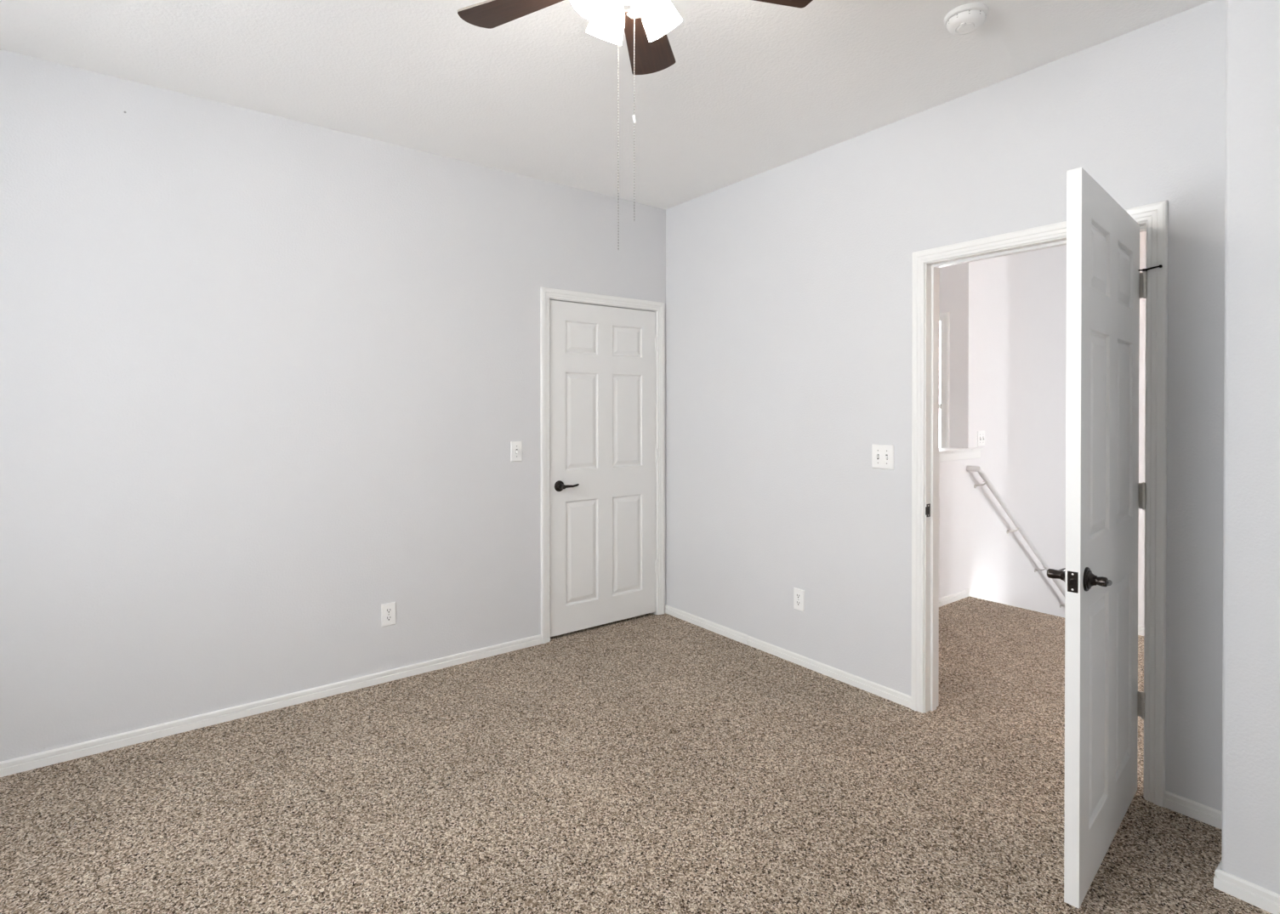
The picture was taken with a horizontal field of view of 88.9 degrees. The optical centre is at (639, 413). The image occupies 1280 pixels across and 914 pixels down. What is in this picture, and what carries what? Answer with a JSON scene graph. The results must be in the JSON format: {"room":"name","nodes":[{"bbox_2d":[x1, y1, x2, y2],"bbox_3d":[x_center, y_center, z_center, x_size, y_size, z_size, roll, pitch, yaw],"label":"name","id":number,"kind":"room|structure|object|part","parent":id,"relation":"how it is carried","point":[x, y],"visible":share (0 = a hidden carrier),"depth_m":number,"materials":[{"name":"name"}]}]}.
{"room":"empty bedroom","nodes":[
{"label":"empty bedroom","id":0,"kind":"room"},
{"bbox_2d":[0,49,665,762],"bbox_3d":[-1.607,-0.007,3.142,4.630,2.740,0.116,0,0,-37],"label":"wall","id":1,"kind":"structure","parent":0,"point":[268,382],"depth_m":2.95,"materials":[{"name":"white paint"}]},
{"bbox_2d":[0,634,541,777],"bbox_3d":[-1.950,1.343,2.809,3.439,0.064,0.012,0,0,-37],"label":"baseboard","id":2,"kind":"structure","parent":1,"relation":"attached to","point":[26,763],"depth_m":2.93,"materials":[{"name":"white paint"}]},
{"bbox_2d":[381,602,395,627],"bbox_3d":[-1.280,1.022,3.321,0.072,0.116,0.008,0,0,-37],"label":"wall outlet","id":3,"kind":"object","parent":1,"relation":"attached to","point":[388,610],"visible":1,"depth_m":3.32,"materials":[{"name":"white plastic"}]},
{"bbox_2d":[385,608,392,614],"bbox_3d":[-1.279,1.002,3.319,0.033,0.026,0.003,0,0,-37],"label":"receptacle","id":4,"kind":"object","parent":3,"relation":"attached to","point":[388,611],"depth_m":3.32,"materials":[{"name":"white plastic"}]},
{"bbox_2d":[385,615,392,621],"bbox_3d":[-1.279,1.041,3.319,0.033,0.026,0.003,0,0,-37],"label":"receptacle","id":5,"kind":"object","parent":3,"relation":"attached to","point":[388,618],"depth_m":3.32,"materials":[{"name":"white plastic"}]},
{"bbox_2d":[510,441,522,461],"bbox_3d":[-0.708,0.216,3.748,0.072,0.116,0.017,0,0,-37],"label":"light switch","id":6,"kind":"object","parent":1,"relation":"attached to","point":[515,446],"visible":1,"depth_m":3.75,"materials":[{"name":"white plastic"}]},
{"bbox_2d":[540,287,664,643],"bbox_3d":[-0.244,0.308,4.174,0.939,2.115,0.132,0,0,-37],"label":"door frame","id":7,"kind":"structure","parent":1,"relation":"attached to","point":[547,294],"depth_m":3.95,"materials":[{"name":"white paint"}]},
{"bbox_2d":[549,300,657,637],"bbox_3d":[-0.205,0.326,4.128,0.820,2.016,0.100,0,0,-37],"label":"door","id":8,"kind":"structure","parent":1,"relation":"in","point":[603,452],"depth_m":4.12,"materials":[{"name":"white paint"}]},
{"bbox_3d":[-0.480,0.435,3.922,0.067,0.067,0.024,0,0,-37],"label":"handle","id":9,"kind":"part","parent":8,"relation":"part of","materials":[{"name":"brown metal"}]},
{"bbox_3d":[-0.423,0.435,3.929,0.128,0.027,0.046,0,0,-37],"label":"lever","id":10,"kind":"part","parent":8,"relation":"part of","materials":[{"name":"brown metal"}]},
{"bbox_2d":[0,0,1211,209],"bbox_3d":[-0.285,-1.426,1.398,4.630,0.120,4.480,0,0,-37],"label":"ceiling","id":11,"kind":"structure","parent":0,"point":[752,88],"depth_m":2.57,"materials":[{"name":"white paint"}]},
{"bbox_2d":[457,0,813,249],"bbox_3d":[-0.041,-0.895,1.659,1.014,0.945,1.019,0,0,-37],"label":"ceiling fan","id":12,"kind":"object","parent":11,"relation":"hanging from","point":[646,24],"visible":1,"depth_m":1.83,"materials":[{"name":"brown wood"}]},
{"bbox_3d":[-0.348,-1.159,1.846,0.358,0.006,0.149,0,11,27],"label":"fan blade","id":13,"kind":"part","parent":12,"relation":"part of","materials":[{"name":"brown wood"}]},
{"bbox_3d":[-0.123,-1.059,1.629,0.115,0.120,0.102,0,0,-37],"label":"lamp shade","id":14,"kind":"part","parent":12,"relation":"part of","materials":[{"name":"white glass"}]},
{"bbox_3d":[-0.113,-1.068,1.634,0.065,0.073,0.052,0,0,-37],"label":"bulb","id":15,"kind":"part","parent":12,"relation":"part of","materials":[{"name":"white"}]},
{"bbox_3d":[-0.090,-1.060,1.775,0.102,0.120,0.115,0,0,-37],"label":"lamp shade","id":16,"kind":"part","parent":12,"relation":"part of","materials":[{"name":"white glass"}]},
{"bbox_3d":[-0.056,-0.758,1.688,0.002,0.670,0.003,0,0,-37],"label":"pull chain","id":17,"kind":"part","parent":12,"relation":"part of","materials":[{"name":"metal"}]},
{"bbox_3d":[-0.015,-0.791,1.687,0.002,0.585,0.003,0,0,-37],"label":"pull chain","id":18,"kind":"part","parent":12,"relation":"part of","materials":[{"name":"metal"}]},
{"bbox_3d":[0.023,-1.160,2.034,0.149,0.006,0.358,-11,-1,9],"label":"fan blade","id":19,"kind":"part","parent":12,"relation":"part of","materials":[{"name":"brown wood"}]},
{"bbox_3d":[0.024,-1.059,1.596,0.102,0.120,0.115,0,0,-37],"label":"lamp shade","id":20,"kind":"part","parent":12,"relation":"part of","materials":[{"name":"white glass"}]},
{"bbox_3d":[0.057,-1.060,1.742,0.115,0.120,0.102,0,0,-37],"label":"lamp shade","id":21,"kind":"part","parent":12,"relation":"part of","materials":[{"name":"white glass"}]},
{"bbox_3d":[0.317,-1.159,1.740,0.358,0.006,0.149,0,-11,-9],"label":"fan blade","id":22,"kind":"part","parent":12,"relation":"part of","materials":[{"name":"brown wood"}]},
{"bbox_2d":[944,2,989,34],"bbox_3d":[1.121,-1.347,2.240,0.138,0.050,0.138,0,0,-37],"label":"smoke detector","id":23,"kind":"object","parent":11,"relation":"attached to","point":[965,19],"visible":1,"depth_m":2.21,"materials":[{"name":"white plastic"}]},
{"bbox_2d":[0,596,1272,913],"bbox_3d":[-0.204,1.424,2.892,6.545,0.120,8.000,0,0,-37],"label":"floor","id":24,"kind":"structure","parent":0,"point":[646,764],"depth_m":2.30,"materials":[{"name":"carpet"}]},
{"bbox_2d":[747,636,911,708],"bbox_3d":[0.947,1.340,3.422,0.010,0.064,1.024,0,0,-37],"label":"baseboard","id":25,"kind":"structure","parent":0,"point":[898,697],"depth_m":3.35,"materials":[{"name":"white paint"}]},
{"bbox_2d":[665,0,1226,811],"bbox_3d":[1.114,-0.009,3.296,0.115,2.740,2.943,0,0,-37],"label":"wall","id":26,"kind":"structure","parent":0,"point":[789,286],"depth_m":3.14,"materials":[{"name":"white paint"}]},
{"bbox_2d":[664,604,748,645],"bbox_3d":[0.403,1.333,4.133,0.012,0.064,0.762,0,0,-37],"label":"baseboard","id":27,"kind":"structure","parent":26,"relation":"attached to","point":[726,632],"depth_m":4.09,"materials":[{"name":"white paint"}]},
{"bbox_2d":[793,587,804,612],"bbox_3d":[0.861,1.007,3.535,0.008,0.116,0.072,0,0,-37],"label":"wall outlet","id":28,"kind":"object","parent":26,"relation":"attached to","point":[799,594],"visible":1,"depth_m":3.53,"materials":[{"name":"white plastic"}]},
{"bbox_2d":[796,593,801,598],"bbox_3d":[0.859,0.988,3.533,0.003,0.026,0.033,0,0,-37],"label":"receptacle","id":29,"kind":"object","parent":28,"relation":"attached to","point":[798,595],"depth_m":3.53,"materials":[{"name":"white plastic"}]},
{"bbox_2d":[796,600,801,606],"bbox_3d":[0.859,1.027,3.533,0.003,0.026,0.033,0,0,-37],"label":"receptacle","id":30,"kind":"object","parent":28,"relation":"attached to","point":[798,602],"depth_m":3.53,"materials":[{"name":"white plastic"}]},
{"bbox_2d":[871,444,893,470],"bbox_3d":[1.161,0.207,3.128,0.017,0.116,0.116,0,0,-37],"label":"light switch","id":31,"kind":"object","parent":26,"relation":"attached to","point":[882,455],"visible":1,"depth_m":3.13,"materials":[{"name":"white plastic"}]},
{"bbox_2d":[910,200,1167,807],"bbox_3d":[1.592,0.317,2.673,0.150,2.115,0.938,0,0,-37],"label":"door frame","id":32,"kind":"structure","parent":26,"relation":"attached to","point":[1152,219],"depth_m":2.62,"materials":[{"name":"white paint"}]},
{"bbox_3d":[1.313,0.441,2.971,0.039,0.060,0.004,0,0,-37],"label":"strike plate","id":33,"kind":"part","parent":32,"relation":"part of","materials":[{"name":"brown metal"}]},
{"bbox_2d":[1046,167,1162,909],"bbox_3d":[1.488,0.339,2.042,0.822,2.016,0.145,0,0,-39],"label":"door","id":34,"kind":"structure","parent":26,"relation":"in","point":[1106,285],"depth_m":1.93,"materials":[{"name":"white paint"}]},
{"bbox_3d":[1.226,0.459,1.900,0.128,0.028,0.042,0,1,-44],"label":"lever","id":35,"kind":"part","parent":34,"relation":"part of","materials":[{"name":"brown metal"}]},
{"bbox_3d":[1.208,0.459,1.847,0.067,0.067,0.024,0,1,-44],"label":"handle","id":36,"kind":"part","parent":34,"relation":"part of","materials":[{"name":"brown metal"}]},
{"bbox_3d":[1.180,0.460,1.780,0.012,0.057,0.025,0,1,-44],"label":"latch plate","id":37,"kind":"part","parent":34,"relation":"part of","materials":[{"name":"brown metal"}]},
{"bbox_3d":[1.248,0.459,1.804,0.067,0.067,0.024,0,1,-44],"label":"handle","id":38,"kind":"part","parent":34,"relation":"part of","materials":[{"name":"brown metal"}]},
{"bbox_3d":[1.300,0.466,1.823,0.128,0.041,0.034,0,1,-44],"label":"lever","id":39,"kind":"part","parent":34,"relation":"part of","materials":[{"name":"brown metal"}]},
{"bbox_2d":[938,244,1066,617],"bbox_3d":[3.252,1.270,5.532,5.985,5.950,0.115,0,0,-37],"label":"wall","id":40,"kind":"structure","parent":0,"point":[1009,311],"depth_m":5.23,"materials":[{"name":"white paint"}]},
{"bbox_2d":[939,265,953,447],"bbox_3d":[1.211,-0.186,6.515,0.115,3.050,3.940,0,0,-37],"label":"window","id":41,"kind":"structure","parent":40,"relation":"in","point":[946,273],"depth_m":4.93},
{"bbox_2d":[938,312,950,448],"bbox_3d":[2.041,-0.073,5.329,0.074,1.399,1.035,0,0,-37],"label":"window","id":42,"kind":"structure","parent":41,"relation":"attached to","point":[944,317],"depth_m":4.95,"materials":[{"name":"white paint"}]},
{"bbox_2d":[938,588,969,607],"bbox_3d":[1.672,1.332,4.246,1.912,0.064,0.012,0,0,-37],"label":"baseboard","id":43,"kind":"structure","parent":40,"relation":"attached to","point":[964,594],"depth_m":4.69,"materials":[{"name":"white paint"}]},
{"bbox_2d":[938,447,983,461],"bbox_3d":[1.704,0.297,4.344,2.090,0.077,0.171,0,0,-37],"label":"trim","id":44,"kind":"structure","parent":40,"relation":"attached to","point":[948,453],"depth_m":4.72,"materials":[{"name":"white paint"}]},
{"bbox_2d":[977,430,984,446],"bbox_3d":[2.590,0.186,4.937,0.116,0.116,0.017,0,0,-37],"label":"light switch","id":45,"kind":"object","parent":40,"relation":"attached to","point":[981,435],"visible":1,"depth_m":4.93,"materials":[{"name":"white plastic"}]},
{"bbox_2d":[966,466,1065,608],"bbox_3d":[3.884,1.739,5.880,3.647,2.731,0.101,0,0,-37],"label":"handrail","id":46,"kind":"object","parent":40,"relation":"attached to","point":[987,481],"visible":0.56,"depth_m":5.10,"materials":[{"name":"white wood"}]},
{"bbox_2d":[1137,231,1145,626],"bbox_3d":[3.955,1.286,2.929,0.115,5.950,3.015,0,0,-37],"label":"wall","id":47,"kind":"structure","parent":0,"point":[1142,234],"depth_m":3.99,"materials":[{"name":"white paint"}]},
{"bbox_2d":[1137,625,1143,636],"bbox_3d":[3.908,1.339,2.886,0.012,0.064,3.003,0,0,-37],"label":"baseboard","id":48,"kind":"structure","parent":47,"relation":"attached to","point":[1140,629],"depth_m":3.99,"materials":[{"name":"white paint"}]},
{"bbox_2d":[1221,0,1279,894],"bbox_3d":[2.295,0.002,1.452,0.475,2.740,1.422,0,0,-37],"label":"wall","id":49,"kind":"structure","parent":0,"point":[1250,828],"depth_m":1.82,"materials":[{"name":"white paint"}]},
{"bbox_2d":[1164,790,1279,913],"bbox_3d":[2.145,1.349,1.554,0.372,0.064,1.523,0,0,-37],"label":"baseboard","id":50,"kind":"structure","parent":49,"relation":"attached to","point":[1256,896],"depth_m":1.87,"materials":[{"name":"white paint"}]}
]}

